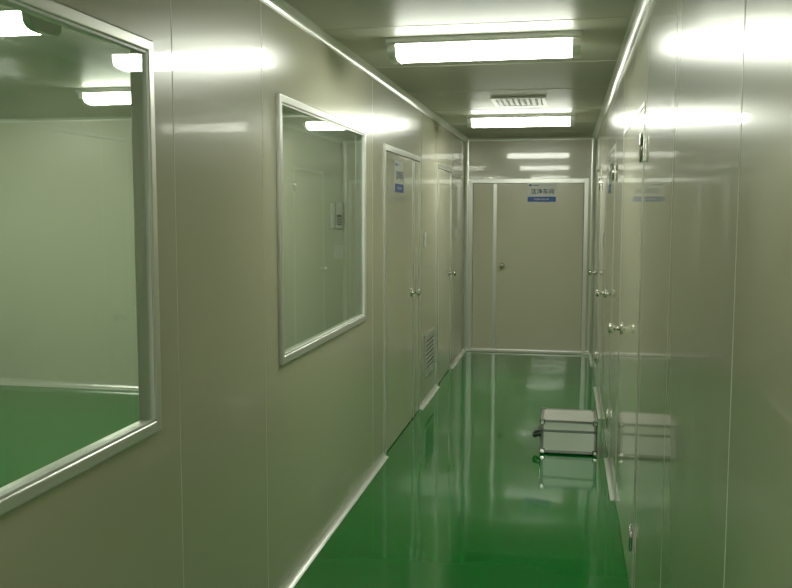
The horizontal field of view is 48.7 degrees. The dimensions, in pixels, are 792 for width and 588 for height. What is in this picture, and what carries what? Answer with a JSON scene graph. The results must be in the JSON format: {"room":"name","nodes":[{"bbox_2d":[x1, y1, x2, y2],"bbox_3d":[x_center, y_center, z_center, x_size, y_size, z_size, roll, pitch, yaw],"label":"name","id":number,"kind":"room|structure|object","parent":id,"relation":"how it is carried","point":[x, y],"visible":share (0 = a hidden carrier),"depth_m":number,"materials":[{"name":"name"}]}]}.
{"room":"cleanroom corridor","nodes":[
{"label":"cleanroom corridor","id":0,"kind":"room"},
{"bbox_2d":[0,116,355,382],"bbox_3d":[-2.482,-0.360,8.046,5.499,2.500,0.041,1,5,11],"label":"wall","id":1,"kind":"structure","parent":0,"point":[68,280],"depth_m":8.08,"materials":[{"name":"beige"}]},
{"bbox_2d":[0,377,138,390],"bbox_3d":[-2.483,0.858,8.108,5.440,0.060,0.060,1,5,11],"label":"baseboard","id":2,"kind":"structure","parent":1,"relation":"attached to","point":[3,381],"depth_m":8.24,"materials":[{"name":"silver metal"}]},
{"bbox_2d":[0,113,303,122],"bbox_3d":[-2.478,-1.586,7.894,5.440,0.030,0.030,1,5,11],"label":"trim","id":3,"kind":"structure","parent":1,"relation":"attached to","point":[283,114],"depth_m":7.99,"materials":[{"name":"silver metal"}]},
{"bbox_2d":[331,202,343,228],"bbox_3d":[-0.513,-0.682,7.583,0.110,0.230,0.050,1,5,11],"label":"wall telephone","id":4,"kind":"object","parent":1,"relation":"attached to","point":[337,208],"visible":1,"depth_m":7.57,"materials":[{"name":"white plastic"}]},
{"bbox_2d":[334,245,342,258],"bbox_3d":[-0.501,-0.370,7.629,0.086,0.120,0.012,1,5,11],"label":"light switch","id":5,"kind":"object","parent":1,"relation":"attached to","point":[338,249],"visible":1,"depth_m":7.62,"materials":[{"name":"white plastic"}]},
{"bbox_2d":[0,0,464,587],"bbox_3d":[-0.581,0.080,3.350,0.041,2.500,14.310,1,5,11],"label":"wall","id":6,"kind":"structure","parent":0,"point":[253,456],"depth_m":3.17,"materials":[{"name":"metal"}]},
{"bbox_2d":[0,0,161,515],"bbox_3d":[-0.871,-0.090,1.810,0.060,1.136,1.540,1,5,11],"label":"window","id":7,"kind":"structure","parent":6,"relation":"in","point":[15,494],"depth_m":2.49,"materials":[{"name":"silver metal"}]},
{"bbox_2d":[276,93,366,364],"bbox_3d":[-0.356,-0.335,4.432,0.060,1.136,1.586,1,5,11],"label":"window","id":8,"kind":"structure","parent":6,"relation":"in","point":[282,101],"depth_m":4.34,"materials":[{"name":"silver metal"}]},
{"bbox_2d":[260,0,467,140],"bbox_3d":[-0.540,-1.143,3.228,0.040,0.040,14.310,1,5,11],"label":"trim","id":9,"kind":"structure","parent":6,"relation":"attached to","point":[282,7],"depth_m":4.67,"materials":[{"name":"silver metal"}]},
{"bbox_2d":[279,348,465,587],"bbox_3d":[-0.544,1.307,3.457,0.036,0.036,14.310,1,5,11],"label":"baseboard","id":10,"kind":"structure","parent":6,"relation":"attached to","point":[312,552],"depth_m":4.69,"materials":[{"name":"silver metal"}]},
{"bbox_2d":[384,144,420,454],"bbox_3d":[0.073,-0.007,6.504,0.116,2.089,1.418,1,5,11],"label":"door","id":11,"kind":"structure","parent":6,"relation":"in","point":[402,211],"depth_m":6.42,"materials":[{"name":"silver metal"}]},
{"bbox_2d":[394,160,403,192],"bbox_3d":[0.022,-0.833,6.227,0.006,0.225,0.330,1,5,11],"label":"information sign","id":12,"kind":"object","parent":11,"relation":"attached to","point":[398,165],"visible":1,"depth_m":6.20,"materials":[{"name":"white plastic"}]},
{"bbox_2d":[424,327,434,377],"bbox_3d":[0.300,0.516,7.782,0.012,0.370,0.550,1,5,11],"label":"air vent","id":13,"kind":"object","parent":6,"relation":"in","point":[429,338],"visible":1,"depth_m":7.75,"materials":[{"name":"silver metal"}]},
{"bbox_2d":[436,164,455,384],"bbox_3d":[0.493,-0.207,8.649,0.116,2.089,0.968,1,5,11],"label":"door","id":14,"kind":"structure","parent":6,"relation":"in","point":[444,174],"depth_m":8.63,"materials":[{"name":"silver metal"}]},
{"bbox_2d":[0,351,629,587],"bbox_3d":[-2.532,1.337,3.850,7.386,0.100,14.710,1,5,11],"label":"floor","id":15,"kind":"structure","parent":0,"point":[466,495],"depth_m":5.32,"materials":[{"name":"green paint"}]},
{"bbox_2d":[533,407,597,455],"bbox_3d":[1.178,0.958,6.116,0.441,0.240,0.380,1,5,11],"label":"tool case","id":16,"kind":"object","parent":15,"relation":"on","point":[569,431],"visible":1,"depth_m":5.95,"materials":[{"name":"silver plastic"}]},
{"bbox_2d":[0,0,635,137],"bbox_3d":[-2.530,-1.250,3.608,7.386,0.102,14.710,1,5,11],"label":"ceiling","id":17,"kind":"structure","parent":0,"point":[40,75],"depth_m":5.07,"materials":[{"name":"beige metal"}]},
{"bbox_2d":[0,4,61,35],"bbox_3d":[-1.949,-1.169,3.814,0.950,0.100,0.270,1,5,11],"label":"ceiling lamp","id":18,"kind":"object","parent":17,"relation":"attached to","point":[13,22],"visible":0.74,"depth_m":3.67,"materials":[{"name":"white plastic"}]},
{"bbox_2d":[75,87,130,105],"bbox_3d":[-1.746,-1.387,6.148,0.950,0.100,0.270,1,5,11],"label":"ceiling lamp","id":19,"kind":"object","parent":17,"relation":"attached to","point":[112,95],"visible":0.43,"depth_m":6.10,"materials":[{"name":"white plastic"}]},
{"bbox_2d":[386,30,581,63],"bbox_3d":[0.441,-1.218,4.364,0.950,0.100,0.270,1,5,11],"label":"ceiling lamp","id":20,"kind":"object","parent":17,"relation":"attached to","point":[553,44],"visible":1,"depth_m":4.27,"materials":[{"name":"white plastic"}]},
{"bbox_2d":[490,97,546,106],"bbox_3d":[0.958,-1.490,6.785,0.410,0.008,0.500,1,5,11],"label":"ceiling vent grille","id":21,"kind":"object","parent":17,"relation":"in","point":[508,101],"depth_m":6.75,"materials":[{"name":"white metal"}]},
{"bbox_2d":[466,113,575,127],"bbox_3d":[1.114,-1.538,7.794,0.950,0.100,0.270,1,5,11],"label":"ceiling lamp","id":22,"kind":"object","parent":17,"relation":"attached to","point":[545,119],"visible":1,"depth_m":7.69,"materials":[{"name":"white plastic"}]},
{"bbox_2d":[467,139,591,350],"bbox_3d":[1.544,-0.559,10.216,1.566,2.500,0.040,1,5,11],"label":"wall","id":23,"kind":"structure","parent":0,"point":[517,159],"depth_m":10.10,"materials":[{"name":"metal"}]},
{"bbox_2d":[463,139,468,349],"bbox_3d":[0.827,-0.569,10.314,0.040,2.500,0.040,1,5,11],"label":"trim","id":24,"kind":"structure","parent":23,"relation":"attached to","point":[466,141],"depth_m":10.32,"materials":[{"name":"silver metal"}]},
{"bbox_2d":[465,347,589,354],"bbox_3d":[1.535,0.668,10.290,1.486,0.040,0.040,1,5,11],"label":"baseboard","id":25,"kind":"structure","parent":23,"relation":"attached to","point":[466,349],"depth_m":10.29,"materials":[{"name":"silver metal"}]},
{"bbox_2d":[468,178,588,352],"bbox_3d":[1.526,-0.322,10.203,1.373,2.029,0.116,1,5,11],"label":"door","id":26,"kind":"structure","parent":23,"relation":"in","point":[527,261],"depth_m":10.22,"materials":[{"name":"silver metal"}]},
{"bbox_2d":[527,183,555,201],"bbox_3d":[1.683,-1.174,10.105,0.330,0.225,0.006,1,5,11],"label":"information sign","id":27,"kind":"object","parent":26,"relation":"attached to","point":[536,192],"visible":1,"depth_m":10.10,"materials":[{"name":"white plastic"}]},
{"bbox_2d":[467,136,593,140],"bbox_3d":[1.538,-1.785,10.066,1.486,0.030,0.030,1,5,11],"label":"trim","id":28,"kind":"structure","parent":23,"relation":"attached to","point":[590,137],"depth_m":10.07,"materials":[{"name":"silver metal"}]},
{"bbox_2d":[588,137,595,353],"bbox_3d":[2.245,-0.542,10.038,0.040,2.500,0.040,1,5,11],"label":"trim","id":29,"kind":"structure","parent":23,"relation":"attached to","point":[593,139],"depth_m":10.04,"materials":[{"name":"silver metal"}]},
{"bbox_2d":[591,0,791,587],"bbox_3d":[0.917,0.109,3.059,0.041,2.500,14.310,1,5,11],"label":"wall","id":30,"kind":"structure","parent":0,"point":[713,481],"depth_m":1.84,"materials":[{"name":"metal"}]},
{"bbox_2d":[588,164,601,383],"bbox_3d":[1.981,-0.211,8.699,0.116,2.089,1.098,1,5,11],"label":"door","id":31,"kind":"structure","parent":30,"relation":"in","point":[598,207],"depth_m":8.64,"materials":[{"name":"silver metal"}]},
{"bbox_2d":[589,354,614,500],"bbox_3d":[0.882,1.338,3.180,0.028,0.028,14.310,1,5,11],"label":"baseboard","id":32,"kind":"structure","parent":30,"relation":"attached to","point":[606,460],"depth_m":5.70,"materials":[{"name":"silver metal"}]},
{"bbox_2d":[595,143,615,453],"bbox_3d":[1.516,0.010,6.330,0.116,2.089,1.148,1,5,11],"label":"door","id":33,"kind":"structure","parent":30,"relation":"in","point":[607,293],"depth_m":6.25,"materials":[{"name":"silver metal"}]},
{"bbox_2d":[608,160,611,192],"bbox_3d":[1.527,-0.833,6.239,0.006,0.225,0.330,1,5,11],"label":"information sign","id":34,"kind":"object","parent":33,"relation":"attached to","point":[610,162],"visible":1,"depth_m":6.17,"materials":[{"name":"white plastic"}]},
{"bbox_2d":[592,0,649,138],"bbox_3d":[0.878,-1.116,2.952,0.040,0.040,14.310,1,5,11],"label":"trim","id":35,"kind":"structure","parent":30,"relation":"attached to","point":[640,7],"depth_m":4.66,"materials":[{"name":"silver metal"}]},
{"bbox_2d":[607,101,645,587],"bbox_3d":[1.109,0.204,4.254,0.116,2.089,1.335,1,5,11],"label":"door","id":36,"kind":"structure","parent":30,"relation":"in","point":[628,328],"depth_m":4.10,"materials":[{"name":"silver metal"}]}
]}

